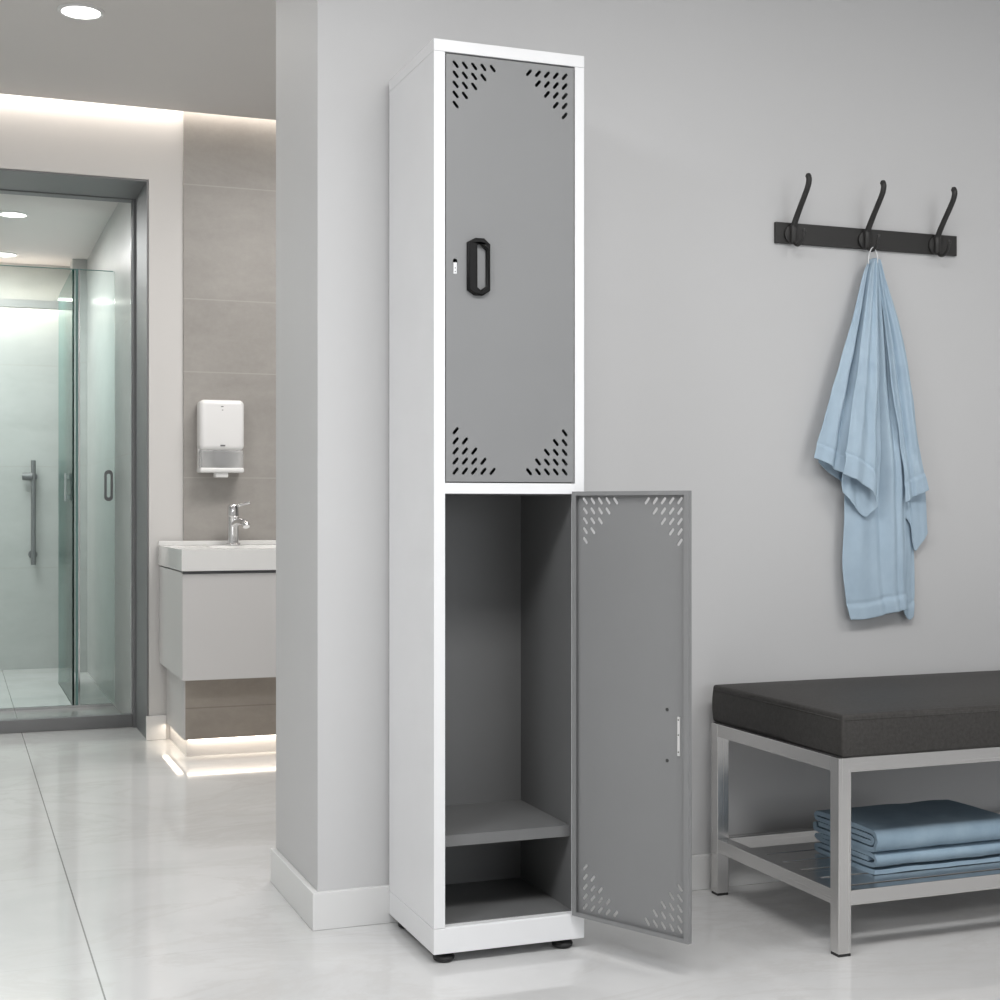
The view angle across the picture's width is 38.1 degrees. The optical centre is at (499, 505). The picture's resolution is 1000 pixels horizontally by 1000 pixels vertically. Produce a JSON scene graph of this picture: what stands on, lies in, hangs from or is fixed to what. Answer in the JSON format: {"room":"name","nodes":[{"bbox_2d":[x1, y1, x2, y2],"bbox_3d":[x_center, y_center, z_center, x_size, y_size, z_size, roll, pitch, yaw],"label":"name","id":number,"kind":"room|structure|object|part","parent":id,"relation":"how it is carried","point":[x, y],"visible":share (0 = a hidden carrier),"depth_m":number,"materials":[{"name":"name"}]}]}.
{"room":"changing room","nodes":[
{"label":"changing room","id":0,"kind":"room"},
{"bbox_2d":[0,262,69,669],"bbox_3d":[-3.913,-0.233,8.248,2.942,2.400,0.200,0,0,-21],"label":"wall","id":1,"kind":"structure","parent":0,"point":[28,337],"depth_m":8.56,"materials":[{"name":"tile"}]},
{"bbox_2d":[22,460,36,564],"bbox_3d":[-2.774,0.039,8.529,0.091,0.615,0.084,0,0,-21],"label":"grab bar","id":2,"kind":"object","parent":1,"relation":"attached to","point":[32,476],"visible":1,"depth_m":8.51,"materials":[{"name":"grey metal"}]},
{"bbox_2d":[0,194,118,265],"bbox_3d":[-3.463,-1.483,7.146,3.200,0.100,2.780,0,0,-21],"label":"ceiling","id":3,"kind":"structure","parent":0,"point":[56,231],"depth_m":7.47,"materials":[{"name":"paint"}]},
{"bbox_2d":[0,252,17,256],"bbox_3d":[-2.821,-1.430,8.225,0.156,0.006,0.156,0,0,-21],"label":"recessed light","id":4,"kind":"object","parent":3,"relation":"in","point":[2,254],"visible":1,"depth_m":8.22,"materials":[{"name":"white paint"}]},
{"bbox_2d":[0,253,15,255],"bbox_3d":[-2.821,-1.432,8.225,0.129,0.002,0.129,0,0,-21],"label":"diffuser","id":5,"kind":"object","parent":4,"relation":"attached to","point":[1,254],"depth_m":8.22,"materials":[{"name":"white"}]},
{"bbox_2d":[0,211,28,217],"bbox_3d":[-2.391,-1.430,7.098,0.148,0.006,0.148,0,0,-21],"label":"recessed light","id":6,"kind":"object","parent":3,"relation":"in","point":[10,214],"visible":1,"depth_m":7.09,"materials":[{"name":"white paint"}]},
{"bbox_2d":[0,213,25,216],"bbox_3d":[-2.391,-1.432,7.098,0.122,0.002,0.122,0,0,-21],"label":"diffuser","id":7,"kind":"object","parent":6,"relation":"attached to","point":[1,214],"depth_m":7.10,"materials":[{"name":"white"}]},
{"bbox_2d":[0,94,148,179],"bbox_3d":[-2.912,-1.547,5.644,2.965,0.397,0.420,0,0,-21],"label":"wall","id":8,"kind":"structure","parent":0,"point":[37,134],"depth_m":5.87,"materials":[{"name":"white paint"}]},
{"bbox_2d":[87,202,130,712],"bbox_3d":[-2.024,-0.233,7.639,0.158,2.400,2.680,0,0,-21],"label":"wall","id":9,"kind":"structure","parent":0,"point":[112,250],"depth_m":7.27,"materials":[{"name":"glass"}]},
{"bbox_2d":[0,298,57,309],"bbox_3d":[-3.824,-1.176,8.014,2.942,0.045,0.060,0,0,-21],"label":"trim","id":10,"kind":"structure","parent":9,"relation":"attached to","point":[5,303],"depth_m":8.40,"materials":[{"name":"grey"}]},
{"bbox_2d":[70,259,86,672],"bbox_3d":[-2.473,-0.233,8.485,0.082,2.400,0.180,0,0,-21],"label":"trim","id":11,"kind":"structure","parent":9,"relation":"attached to","point":[75,263],"depth_m":8.40,"materials":[{"name":"metal"}]},
{"bbox_2d":[0,0,275,119],"bbox_3d":[0.513,-1.685,2.029,7.000,0.120,8.630,0,0,-21],"label":"ceiling","id":12,"kind":"structure","parent":0,"point":[218,57],"depth_m":5.21,"materials":[{"name":"paint"}]},
{"bbox_2d":[57,3,104,19],"bbox_3d":[-1.376,-1.622,4.748,0.152,0.006,0.152,0,0,-21],"label":"recessed light","id":13,"kind":"object","parent":12,"relation":"in","point":[80,11],"visible":1,"depth_m":4.74,"materials":[{"name":"white paint"}]},
{"bbox_2d":[61,6,100,17],"bbox_3d":[-1.376,-1.624,4.748,0.126,0.002,0.126,0,0,-21],"label":"diffuser","id":14,"kind":"object","parent":13,"relation":"attached to","point":[67,11],"depth_m":4.74,"materials":[{"name":"white"}]},
{"bbox_2d":[148,108,182,738],"bbox_3d":[0.267,-0.389,6.851,3.835,2.712,0.420,0,0,-21],"label":"wall","id":15,"kind":"structure","parent":0,"point":[165,182],"depth_m":6.00,"materials":[{"name":"white paint"}]},
{"bbox_2d":[0,169,147,737],"bbox_3d":[-2.915,-0.190,5.655,2.962,2.314,0.436,0,0,-21],"label":"door frame","id":16,"kind":"structure","parent":15,"relation":"in","point":[14,182],"depth_m":6.17,"materials":[{"name":"grey metal"}]},
{"bbox_3d":[-2.993,0.939,5.832,2.943,0.055,0.050,0,0,-21],"label":"sill","id":17,"kind":"part","parent":16,"relation":"part of","materials":[{"name":"grey metal"}]},
{"bbox_3d":[-1.616,-0.212,6.342,0.007,2.247,0.015,0,0,-21],"label":"edge trim","id":18,"kind":"part","parent":16,"relation":"part of","materials":[{"name":"silver metal"}]},
{"bbox_2d":[146,715,165,739],"bbox_3d":[-1.422,0.917,5.979,0.082,0.100,0.012,0,0,-21],"label":"baseboard","id":19,"kind":"structure","parent":15,"relation":"attached to","point":[155,725],"depth_m":5.97,"materials":[{"name":"white paint"}]},
{"bbox_2d":[170,727,275,756],"bbox_3d":[-0.932,0.932,5.919,0.760,0.070,0.448,0,0,-21],"label":"trim","id":20,"kind":"structure","parent":15,"relation":"attached to","point":[205,747],"depth_m":5.64,"materials":[{"name":"grey paint"}]},
{"bbox_2d":[183,111,275,540],"bbox_3d":[0.410,-0.379,6.674,3.694,2.692,0.012,0,0,-21],"label":"wall tiles","id":21,"kind":"structure","parent":15,"relation":"attached to","point":[229,162],"depth_m":6.08,"materials":[{"name":"beige tile"}]},
{"bbox_2d":[197,400,243,477],"bbox_3d":[-1.163,-0.278,6.014,0.183,0.320,0.106,0,0,-21],"label":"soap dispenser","id":22,"kind":"object","parent":21,"relation":"attached to","point":[220,423],"visible":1,"depth_m":5.97,"materials":[{"name":"white plastic"}]},
{"bbox_3d":[-1.176,-0.240,6.050,0.175,0.196,0.030,0,0,-21],"label":"plate","id":23,"kind":"part","parent":22,"relation":"part of","materials":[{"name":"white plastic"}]},
{"bbox_2d":[185,677,275,739],"bbox_3d":[-0.927,0.773,5.905,0.779,0.248,0.478,0,0,-21],"label":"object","id":24,"kind":"structure","parent":15,"relation":"attached to","point":[221,708],"depth_m":5.60,"materials":[{"name":"brown wood"}]},
{"bbox_2d":[159,566,275,680],"bbox_3d":[-0.896,0.448,5.830,0.854,0.408,0.636,0,0,-21],"label":"vanity cabinet","id":25,"kind":"object","parent":24,"relation":"on","point":[214,625],"visible":0.44,"depth_m":5.45,"materials":[{"name":"grey paint"}]},
{"bbox_2d":[166,668,184,739],"bbox_3d":[-1.294,0.773,5.765,0.006,0.248,0.478,0,0,-21],"label":"trim","id":26,"kind":"structure","parent":25,"relation":"attached to","point":[175,687],"depth_m":5.75,"materials":[{"name":"grey paint"}]},
{"bbox_2d":[158,540,275,570],"bbox_3d":[-0.894,0.194,5.826,0.862,0.098,0.644,0,0,-21],"label":"washbasin","id":27,"kind":"object","parent":25,"relation":"in","point":[251,554],"visible":0.39,"depth_m":5.47,"materials":[{"name":"white ceramic"}]},
{"bbox_2d":[226,502,250,544],"bbox_3d":[-1.060,0.072,5.947,0.078,0.181,0.172,0,0,-41],"label":"faucet","id":28,"kind":"object","parent":27,"relation":"on","point":[234,521],"visible":1,"depth_m":5.96,"materials":[{"name":"silver metal"}]},
{"bbox_3d":[-1.079,0.011,5.984,0.096,0.059,0.047,0,0,-3],"label":"lever","id":29,"kind":"part","parent":28,"relation":"part of","materials":[{"name":"silver metal"}]},
{"bbox_3d":[-1.062,0.071,5.921,0.030,0.042,0.137,0,0,-35],"label":"spout","id":30,"kind":"part","parent":28,"relation":"part of","materials":[{"name":"silver metal"}]},
{"bbox_2d":[192,735,273,739],"bbox_3d":[-0.848,0.898,5.685,0.748,0.003,0.008,0,0,-21],"label":"light strip","id":31,"kind":"object","parent":15,"relation":"attached to","point":[263,735],"visible":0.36,"depth_m":5.61,"materials":[{"name":"beige"}]},
{"bbox_2d":[0,668,999,999],"bbox_3d":[-0.068,1.017,3.558,7.000,0.100,11.900,0,0,-21],"label":"floor","id":32,"kind":"structure","parent":0,"point":[133,867],"depth_m":3.32,"materials":[{"name":"tile"}]},
{"bbox_2d":[0,265,75,710],"bbox_3d":[-3.324,-0.085,6.445,2.758,2.103,0.018,0,0,-21],"label":"glass panel","id":33,"kind":"object","parent":32,"relation":"on","point":[61,706],"visible":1,"depth_m":6.87,"materials":[{"name":"clear glass"}]},
{"bbox_2d":[58,270,74,704],"bbox_3d":[-2.225,-0.085,7.381,0.035,2.103,0.948,0,0,-21],"label":"glass panel","id":34,"kind":"object","parent":32,"relation":"on","point":[66,296],"visible":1,"depth_m":7.29,"materials":[{"name":"teal"}]},
{"bbox_3d":[-2.136,-0.093,7.127,0.022,0.140,0.030,0,0,-21],"label":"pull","id":35,"kind":"part","parent":34,"relation":"part of","materials":[{"name":"silver metal"}]},
{"bbox_2d":[76,269,114,707],"bbox_3d":[-1.948,-0.085,6.961,0.181,2.103,0.029,0,0,-21],"label":"glass panel","id":36,"kind":"object","parent":32,"relation":"on","point":[110,472],"visible":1,"depth_m":6.93,"materials":[{"name":"clear glass"}]},
{"bbox_3d":[-1.950,-0.089,6.966,0.181,2.088,0.010,0,0,-21],"label":"glass pane","id":37,"kind":"part","parent":36,"relation":"part of","materials":[{"name":"clear glass"}]},
{"bbox_3d":[-1.888,-0.098,6.976,0.040,0.150,0.014,0,0,-21],"label":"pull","id":38,"kind":"part","parent":36,"relation":"part of","materials":[{"name":"grey metal"}]},
{"bbox_2d":[389,38,691,962],"bbox_3d":[0.067,-0.009,3.143,0.460,1.950,0.617,0,0,-21],"label":"locker","id":39,"kind":"object","parent":32,"relation":"on","point":[540,676],"visible":1,"depth_m":3.12,"materials":[{"name":"white metal"}]},
{"bbox_3d":[-0.045,-0.508,3.070,0.050,0.121,0.012,0,0,-21],"label":"handle","id":40,"kind":"part","parent":39,"relation":"part of","materials":[{"name":"black plastic"}]},
{"bbox_2d":[445,800,569,846],"bbox_3d":[-0.038,0.714,3.265,0.299,0.024,0.293,0,0,-21],"label":"shelf","id":41,"kind":"object","parent":39,"relation":"attached to","point":[467,822],"depth_m":3.21,"materials":[{"name":"grey metal"}]},
{"bbox_3d":[0.020,-0.503,3.111,0.294,0.904,0.018,0,0,-21],"label":"door","id":42,"kind":"part","parent":39,"relation":"part of","materials":[{"name":"grey metal"}]},
{"bbox_3d":[0.273,0.429,3.042,0.308,0.921,0.012,0,0,43],"label":"door","id":43,"kind":"part","parent":39,"relation":"part of","materials":[{"name":"grey metal"}]},
{"bbox_3d":[0.366,0.472,2.959,0.006,0.080,0.003,0,0,43],"label":"lock plate","id":44,"kind":"part","parent":39,"relation":"part of","materials":[{"name":"silver metal"}]},
{"bbox_2d":[711,670,999,956],"bbox_3d":[1.190,0.701,3.565,1.204,0.532,0.569,0,0,-21],"label":"bench","id":45,"kind":"object","parent":32,"relation":"on","point":[841,726],"visible":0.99,"depth_m":3.24,"materials":[{"name":"metal"}]},
{"bbox_3d":[0.548,0.750,3.603,0.032,0.420,0.032,0,0,-21],"label":"leg","id":46,"kind":"part","parent":45,"relation":"part of","materials":[{"name":"metal"}]},
{"bbox_3d":[0.641,0.842,3.359,0.030,0.033,0.491,0,0,-21],"label":"shelf rail","id":47,"kind":"part","parent":45,"relation":"part of","materials":[{"name":"metal"}]},
{"bbox_3d":[0.641,0.556,3.359,0.030,0.032,0.491,0,0,-21],"label":"seat rail","id":48,"kind":"part","parent":45,"relation":"part of","materials":[{"name":"metal"}]},
{"bbox_3d":[0.734,0.750,3.115,0.032,0.420,0.032,0,0,-21],"label":"leg","id":49,"kind":"part","parent":45,"relation":"part of","materials":[{"name":"metal"}]},
{"bbox_2d":[712,670,999,757],"bbox_3d":[1.190,0.487,3.565,1.198,0.104,0.569,0,0,-21],"label":"cushion","id":50,"kind":"object","parent":45,"relation":"on","point":[938,715],"depth_m":3.24,"materials":[{"name":"black fabric"}]},
{"bbox_3d":[1.096,0.842,3.812,1.140,0.033,0.030,0,0,-21],"label":"shelf rail","id":51,"kind":"part","parent":45,"relation":"part of","materials":[{"name":"metal"}]},
{"bbox_2d":[814,833,999,874],"bbox_3d":[0.980,0.806,3.429,0.386,0.050,0.254,0,0,-21],"label":"folded towel","id":52,"kind":"object","parent":45,"relation":"on","point":[947,855],"visible":0.45,"depth_m":3.31,"materials":[{"name":"blue fabric"}]},
{"bbox_2d":[813,800,999,851],"bbox_3d":[0.975,0.754,3.428,0.382,0.054,0.264,0,0,-21],"label":"folded towel","id":53,"kind":"object","parent":52,"relation":"on","point":[884,827],"visible":0.93,"depth_m":3.34,"materials":[{"name":"blue fabric"}]},
{"bbox_3d":[1.282,0.556,3.323,1.140,0.032,0.030,0,0,-21],"label":"seat rail","id":54,"kind":"part","parent":45,"relation":"part of","materials":[{"name":"metal"}]},
{"bbox_3d":[1.282,0.842,3.323,1.140,0.033,0.030,0,0,-21],"label":"shelf rail","id":55,"kind":"part","parent":45,"relation":"part of","materials":[{"name":"metal"}]},
{"bbox_2d":[276,0,999,890],"bbox_3d":[1.286,-0.329,4.194,3.816,2.592,0.452,0,0,-21],"label":"wall partition","id":56,"kind":"structure","parent":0,"point":[714,346],"depth_m":3.67,"materials":[{"name":"paint"}]},
{"bbox_2d":[270,848,779,930],"bbox_3d":[1.279,0.924,4.191,3.831,0.086,0.482,0,0,-21],"label":"baseboard","id":57,"kind":"structure","parent":56,"relation":"attached to","point":[361,906],"depth_m":3.35,"materials":[{"name":"white paint"}]},
{"bbox_2d":[774,173,956,256],"bbox_3d":[0.989,-0.755,3.787,0.567,0.179,0.099,0,0,-21],"label":"coat rack","id":58,"kind":"object","parent":56,"relation":"attached to","point":[794,233],"visible":1,"depth_m":3.80,"materials":[{"name":"metal"}]},
{"bbox_3d":[0.974,-0.705,3.828,0.567,0.054,0.010,0,0,-21],"label":"plate","id":59,"kind":"part","parent":58,"relation":"part of","materials":[{"name":"metal"}]},
{"bbox_2d":[814,247,928,619],"bbox_3d":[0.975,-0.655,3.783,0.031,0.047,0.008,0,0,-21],"label":"hanging towel","id":60,"kind":"object","parent":58,"relation":"hanging from","point":[868,439],"visible":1,"depth_m":3.79,"materials":[{"name":"blue fabric"}]}
]}

